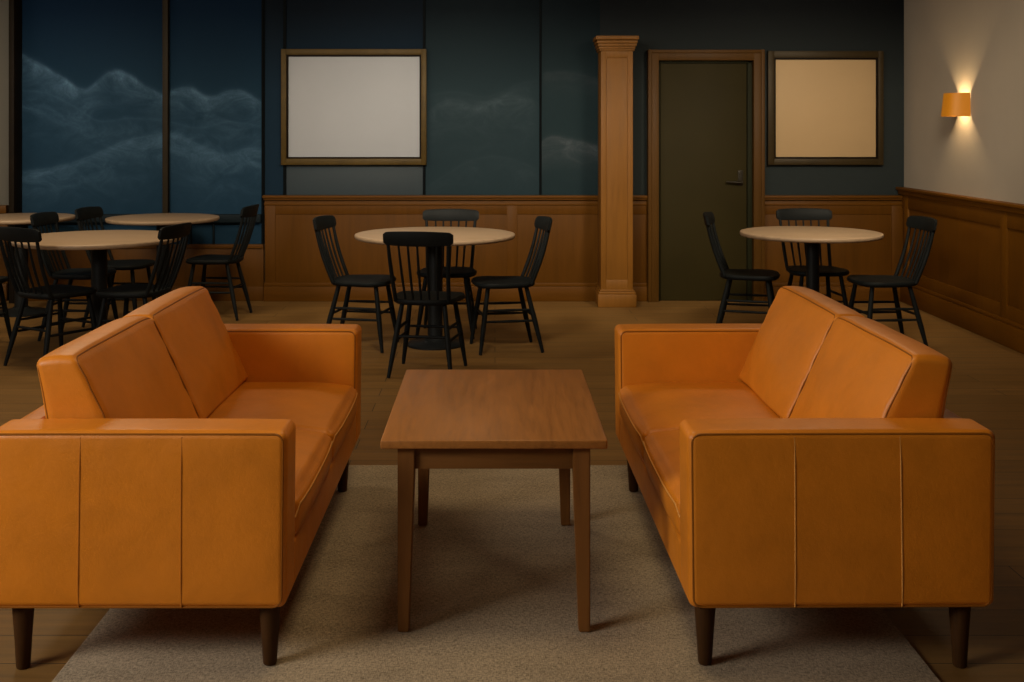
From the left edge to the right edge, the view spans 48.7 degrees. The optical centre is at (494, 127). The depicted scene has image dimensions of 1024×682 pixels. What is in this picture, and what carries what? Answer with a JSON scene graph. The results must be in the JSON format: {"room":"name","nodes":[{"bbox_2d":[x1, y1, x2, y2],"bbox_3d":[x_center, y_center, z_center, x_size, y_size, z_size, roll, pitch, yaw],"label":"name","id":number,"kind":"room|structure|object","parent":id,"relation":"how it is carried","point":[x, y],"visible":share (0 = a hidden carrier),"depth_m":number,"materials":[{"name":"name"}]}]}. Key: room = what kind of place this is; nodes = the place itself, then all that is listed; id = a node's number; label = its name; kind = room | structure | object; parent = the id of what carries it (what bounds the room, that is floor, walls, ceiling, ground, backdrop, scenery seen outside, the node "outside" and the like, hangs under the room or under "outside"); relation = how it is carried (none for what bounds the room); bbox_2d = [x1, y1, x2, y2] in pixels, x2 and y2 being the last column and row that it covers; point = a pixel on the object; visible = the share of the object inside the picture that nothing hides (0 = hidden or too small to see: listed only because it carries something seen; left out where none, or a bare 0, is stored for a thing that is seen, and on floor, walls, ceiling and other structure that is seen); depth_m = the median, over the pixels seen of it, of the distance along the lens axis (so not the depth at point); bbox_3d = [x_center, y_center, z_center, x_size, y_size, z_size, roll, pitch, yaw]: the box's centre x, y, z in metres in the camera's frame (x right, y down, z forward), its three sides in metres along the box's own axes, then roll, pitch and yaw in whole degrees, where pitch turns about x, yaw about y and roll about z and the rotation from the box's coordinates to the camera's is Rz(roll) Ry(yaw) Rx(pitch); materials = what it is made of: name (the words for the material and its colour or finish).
{"room":"cafe","nodes":[
{"label":"cafe","id":0,"kind":"room"},
{"bbox_2d":[0,0,903,282],"bbox_3d":[-0.955,0.025,9.575,8.790,2.850,0.150,0,0,0],"label":"wall","id":1,"kind":"structure","parent":0,"point":[92,69],"depth_m":9.50,"materials":[{"name":"blue paint"}]},
{"bbox_2d":[0,205,8,300],"bbox_3d":[-4.643,1.049,9.475,1.114,0.803,0.070,0,0,0],"label":"trim","id":2,"kind":"structure","parent":1,"relation":"attached to","point":[4,209],"depth_m":9.47,"materials":[{"name":"brown wood"}]},
{"bbox_2d":[9,0,21,302],"bbox_3d":[-3.998,0.025,9.425,0.044,2.850,0.170,0,0,0],"label":"trim","id":3,"kind":"structure","parent":1,"relation":"attached to","point":[15,6],"depth_m":9.37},
{"bbox_2d":[28,244,263,300],"bbox_3d":[-2.957,1.212,9.488,2.030,0.475,0.045,0,0,0],"label":"wainscoting","id":4,"kind":"structure","parent":1,"relation":"attached to","point":[252,265],"depth_m":9.48,"materials":[{"name":"brown wood"}]},
{"bbox_2d":[57,214,261,243],"bbox_3d":[-2.966,0.849,9.475,2.014,0.252,0.070,0,0,0],"label":"trim","id":5,"kind":"structure","parent":1,"relation":"attached to","point":[224,218],"depth_m":9.44,"materials":[{"name":"black wood"}]},
{"bbox_2d":[162,0,169,212],"bbox_3d":[-2.759,-0.212,9.480,0.046,2.375,0.060,0,0,0],"label":"trim","id":6,"kind":"structure","parent":1,"relation":"attached to","point":[165,3],"depth_m":9.45,"materials":[{"name":"brown metal"}]},
{"bbox_2d":[261,0,264,243],"bbox_3d":[-1.947,-0.212,9.498,0.027,2.375,0.025,0,0,0],"label":"trim","id":7,"kind":"structure","parent":1,"relation":"attached to","point":[262,1],"depth_m":9.48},
{"bbox_2d":[283,0,285,194],"bbox_3d":[-1.767,-0.375,9.501,0.027,2.050,0.018,0,0,0],"label":"trim","id":8,"kind":"structure","parent":1,"relation":"attached to","point":[284,1],"depth_m":9.49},
{"bbox_2d":[281,49,426,164],"bbox_3d":[-1.181,-0.176,9.466,1.217,0.970,0.045,0,0,0],"label":"framed board","id":9,"kind":"object","parent":1,"relation":"attached to","point":[339,106],"visible":1,"depth_m":9.47,"materials":[{"name":"brown metal"}]},
{"bbox_2d":[423,0,425,194],"bbox_3d":[-0.595,-0.375,9.500,0.024,2.050,0.020,0,0,0],"label":"trim","id":10,"kind":"structure","parent":1,"relation":"attached to","point":[424,1],"depth_m":9.49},
{"bbox_2d":[262,195,647,300],"bbox_3d":[-0.315,1.007,9.467,3.253,0.887,0.085,0,0,0],"label":"wainscot","id":11,"kind":"structure","parent":1,"relation":"attached to","point":[295,270],"depth_m":9.46,"materials":[{"name":"brown wood"}]},
{"bbox_2d":[539,0,541,194],"bbox_3d":[0.382,-0.375,9.500,0.020,2.050,0.020,0,0,0],"label":"trim","id":12,"kind":"structure","parent":1,"relation":"attached to","point":[540,1],"depth_m":9.49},
{"bbox_2d":[647,49,764,301],"bbox_3d":[1.761,0.398,9.457,0.972,2.104,0.105,0,0,0],"label":"door","id":13,"kind":"structure","parent":1,"relation":"in","point":[706,108],"depth_m":9.48,"materials":[{"name":"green wood"}]},
{"bbox_2d":[767,51,883,164],"bbox_3d":[2.766,-0.167,9.466,0.966,0.953,0.045,0,0,0],"label":"framed board","id":14,"kind":"object","parent":1,"relation":"attached to","point":[824,107],"visible":1,"depth_m":9.47,"materials":[{"name":"brown metal"}]},
{"bbox_2d":[765,195,903,300],"bbox_3d":[2.817,1.007,9.467,1.235,0.887,0.085,0,0,0],"label":"wainscot","id":15,"kind":"structure","parent":1,"relation":"attached to","point":[883,214],"depth_m":9.46,"materials":[{"name":"brown wood"}]},
{"bbox_2d":[0,300,1023,681],"bbox_3d":[-0.900,1.500,3.800,9.000,0.100,12.000,0,0,0],"label":"floor","id":16,"kind":"structure","parent":0,"point":[986,387],"depth_m":6.39,"materials":[{"name":"brown wood"}]},
{"bbox_2d":[0,276,11,339],"bbox_3d":[-3.460,1.021,7.395,0.420,0.861,0.519,0,0,0],"label":"spindle chair","id":17,"kind":"object","parent":16,"relation":"on","point":[3,279],"visible":0.93,"depth_m":7.59,"materials":[{"name":"black paint"}]},
{"bbox_2d":[0,213,75,316],"bbox_3d":[-3.710,1.071,8.850,0.800,0.756,0.800,0,0,0],"label":"cafe table","id":18,"kind":"object","parent":16,"relation":"on","point":[20,220],"visible":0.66,"depth_m":8.80,"materials":[{"name":"brown wood"}]},
{"bbox_2d":[0,226,96,365],"bbox_3d":[-2.739,1.021,6.934,0.420,0.861,0.519,0,0,32],"label":"spindle chair","id":19,"kind":"object","parent":16,"relation":"on","point":[59,292],"visible":0.98,"depth_m":6.83,"materials":[{"name":"black paint"}]},
{"bbox_2d":[30,212,118,340],"bbox_3d":[-2.925,1.021,7.862,0.519,0.861,0.420,0,0,2],"label":"spindle chair","id":20,"kind":"object","parent":16,"relation":"on","point":[39,219],"visible":0.66,"depth_m":7.86,"materials":[{"name":"black paint"}]},
{"bbox_2d":[11,230,180,330],"bbox_3d":[-2.580,1.079,7.340,1.050,0.741,1.050,0,0,0],"label":"cafe table","id":21,"kind":"object","parent":16,"relation":"on","point":[98,242],"visible":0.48,"depth_m":7.29,"materials":[{"name":"brown wood"}]},
{"bbox_2d":[75,206,155,326],"bbox_3d":[-2.809,1.021,8.386,0.519,0.861,0.420,0,0,6],"label":"spindle chair","id":22,"kind":"object","parent":16,"relation":"on","point":[83,213],"visible":0.54,"depth_m":8.38,"materials":[{"name":"black paint"}]},
{"bbox_2d":[95,222,191,328],"bbox_3d":[-2.181,1.021,7.011,0.519,0.861,0.420,0,0,10],"label":"spindle chair","id":23,"kind":"object","parent":16,"relation":"on","point":[126,291],"visible":0.63,"depth_m":6.92,"materials":[{"name":"black paint"}]},
{"bbox_2d":[105,213,219,297],"bbox_3d":[-2.600,1.073,8.850,0.860,0.751,0.860,0,0,0],"label":"cafe table","id":24,"kind":"object","parent":16,"relation":"on","point":[160,220],"visible":0.6,"depth_m":8.80,"materials":[{"name":"brown wood"}]},
{"bbox_2d":[186,204,258,320],"bbox_3d":[-2.095,1.021,8.696,0.519,0.861,0.420,0,0,4],"label":"spindle chair","id":25,"kind":"object","parent":16,"relation":"on","point":[251,211],"visible":0.93,"depth_m":8.59,"materials":[{"name":"black paint"}]},
{"bbox_2d":[313,215,398,352],"bbox_3d":[-0.929,1.021,7.510,0.519,0.861,0.420,0,0,10],"label":"spindle chair","id":26,"kind":"object","parent":16,"relation":"on","point":[324,222],"visible":0.89,"depth_m":7.49,"materials":[{"name":"black paint"}]},
{"bbox_2d":[383,231,466,377],"bbox_3d":[-0.409,1.021,6.686,0.420,0.861,0.519,0,0,9],"label":"spindle chair","id":27,"kind":"object","parent":16,"relation":"on","point":[416,239],"visible":0.99,"depth_m":6.54,"materials":[{"name":"black paint"}]},
{"bbox_2d":[354,227,514,349],"bbox_3d":[-0.400,1.077,7.550,1.070,0.744,1.070,0,0,0],"label":"cafe table","id":28,"kind":"object","parent":16,"relation":"on","point":[462,236],"visible":0.74,"depth_m":7.50,"materials":[{"name":"brown wood"}]},
{"bbox_2d":[416,209,478,338],"bbox_3d":[-0.332,1.021,8.005,0.420,0.861,0.519,0,0,3],"label":"spindle chair","id":29,"kind":"object","parent":16,"relation":"on","point":[435,215],"visible":0.64,"depth_m":8.13,"materials":[{"name":"black paint"}]},
{"bbox_2d":[52,465,939,681],"bbox_3d":[0.003,1.445,3.365,2.316,0.010,2.930,0,0,0],"label":"rug","id":30,"kind":"object","parent":16,"relation":"on","point":[494,588],"visible":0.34,"depth_m":3.30,"materials":[{"name":"beige carpet"}]},
{"bbox_2d":[0,286,361,669],"bbox_3d":[-0.944,1.040,3.835,0.812,0.819,1.705,0,0,0],"label":"sofa","id":31,"kind":"object","parent":30,"relation":"on","point":[174,455],"visible":1,"depth_m":2.99,"materials":[{"name":"orange leather"}]},
{"bbox_2d":[37,316,198,418],"bbox_3d":[-1.137,0.820,3.487,0.294,0.380,0.689,0,0,0],"label":"cushion","id":32,"kind":"object","parent":31,"relation":"on","point":[125,367],"depth_m":3.34,"materials":[{"name":"orange leather"}]},
{"bbox_2d":[123,286,247,417],"bbox_3d":[-1.136,0.820,4.197,0.295,0.380,0.719,0,0,0],"label":"cushion","id":33,"kind":"object","parent":31,"relation":"on","point":[210,358],"depth_m":4.11,"materials":[{"name":"orange leather"}]},
{"bbox_2d":[207,382,356,459],"bbox_3d":[-0.824,1.074,4.183,0.572,0.152,0.691,0,0,0],"label":"seat cushion","id":34,"kind":"object","parent":31,"relation":"on","point":[330,408],"depth_m":4.12,"materials":[{"name":"orange leather"}]},
{"bbox_2d":[295,429,331,533],"bbox_3d":[-0.824,1.074,3.487,0.572,0.152,0.691,0,0,0],"label":"seat cushion","id":35,"kind":"object","parent":31,"relation":"on","point":[313,450],"depth_m":3.49,"materials":[{"name":"orange leather"}]},
{"bbox_2d":[380,370,606,631],"bbox_3d":[-0.003,1.161,3.670,0.644,0.554,0.940,0,0,0],"label":"coffee table","id":36,"kind":"object","parent":30,"relation":"on","point":[438,419],"visible":1,"depth_m":3.33,"materials":[{"name":"brown wood"}]},
{"bbox_2d":[615,286,994,667],"bbox_3d":[0.908,1.040,3.839,0.837,0.819,1.705,0,0,-1],"label":"sofa","id":37,"kind":"object","parent":30,"relation":"on","point":[812,454],"visible":1,"depth_m":3.00,"materials":[{"name":"orange leather"}]},
{"bbox_2d":[644,429,679,533],"bbox_3d":[0.800,1.074,3.491,0.614,0.152,0.691,0,0,-1],"label":"seat cushion","id":38,"kind":"object","parent":37,"relation":"on","point":[661,446],"depth_m":3.48,"materials":[{"name":"orange leather"}]},
{"bbox_2d":[619,382,779,459],"bbox_3d":[0.792,1.074,4.186,0.614,0.152,0.691,0,0,-1],"label":"seat cushion","id":39,"kind":"object","parent":37,"relation":"on","point":[645,408],"depth_m":4.12,"materials":[{"name":"orange leather"}]},
{"bbox_2d":[739,286,863,417],"bbox_3d":[1.125,0.820,4.204,0.297,0.380,0.719,0,0,-1],"label":"cushion","id":40,"kind":"object","parent":37,"relation":"on","point":[777,357],"depth_m":4.11,"materials":[{"name":"orange leather"}]},
{"bbox_2d":[789,316,951,417],"bbox_3d":[1.133,0.820,3.494,0.296,0.380,0.689,0,0,-1],"label":"cushion","id":41,"kind":"object","parent":37,"relation":"on","point":[860,367],"depth_m":3.35,"materials":[{"name":"orange leather"}]},
{"bbox_2d":[470,216,551,354],"bbox_3d":[0.109,1.021,7.439,0.519,0.861,0.420,0,0,-10],"label":"spindle chair","id":42,"kind":"object","parent":16,"relation":"on","point":[543,223],"visible":1,"depth_m":7.42,"materials":[{"name":"black paint"}]},
{"bbox_2d":[593,36,638,306],"bbox_3d":[0.988,0.352,9.263,0.347,2.195,0.314,0,0,0],"label":"column","id":43,"kind":"structure","parent":16,"relation":"on","point":[614,288],"depth_m":9.16,"materials":[{"name":"brown wood"}]},
{"bbox_2d":[703,212,779,323],"bbox_3d":[1.702,1.021,7.815,0.519,0.861,0.420,0,0,16],"label":"spindle chair","id":44,"kind":"object","parent":16,"relation":"on","point":[766,275],"visible":0.86,"depth_m":7.70,"materials":[{"name":"black paint"}]},
{"bbox_2d":[740,226,883,291],"bbox_3d":[2.150,1.079,7.700,0.945,0.741,0.945,0,0,0],"label":"cafe table","id":45,"kind":"object","parent":16,"relation":"on","point":[812,236],"visible":0.71,"depth_m":7.66,"materials":[{"name":"brown wood"}]},
{"bbox_2d":[776,208,848,306],"bbox_3d":[2.273,1.021,8.075,0.420,0.861,0.519,0,0,-2],"label":"spindle chair","id":46,"kind":"object","parent":16,"relation":"on","point":[788,214],"visible":0.58,"depth_m":8.20,"materials":[{"name":"black paint"}]},
{"bbox_2d":[847,216,936,346],"bbox_3d":[2.620,1.021,7.484,0.519,0.861,0.420,0,0,-4],"label":"spindle chair","id":47,"kind":"object","parent":16,"relation":"on","point":[924,223],"visible":0.94,"depth_m":7.44,"materials":[{"name":"black paint"}]},
{"bbox_2d":[904,0,1023,203],"bbox_3d":[3.515,0.025,3.725,0.150,2.850,11.850,0,0,0],"label":"wall","id":48,"kind":"structure","parent":0,"point":[974,47],"depth_m":8.28,"materials":[{"name":"beige paint"}]},
{"bbox_2d":[941,93,970,116],"bbox_3d":[3.362,-0.170,8.280,0.153,0.170,0.236,0,0,0],"label":"wall sconce","id":49,"kind":"object","parent":48,"relation":"attached to","point":[953,104],"visible":1,"depth_m":8.18,"materials":[{"name":"brown"}]},
{"bbox_2d":[896,187,1023,353],"bbox_3d":[3.402,0.973,3.649,0.075,0.955,11.698,0,0,0],"label":"wainscot","id":50,"kind":"structure","parent":48,"relation":"attached to","point":[972,278],"depth_m":8.06,"materials":[{"name":"brown wood"}]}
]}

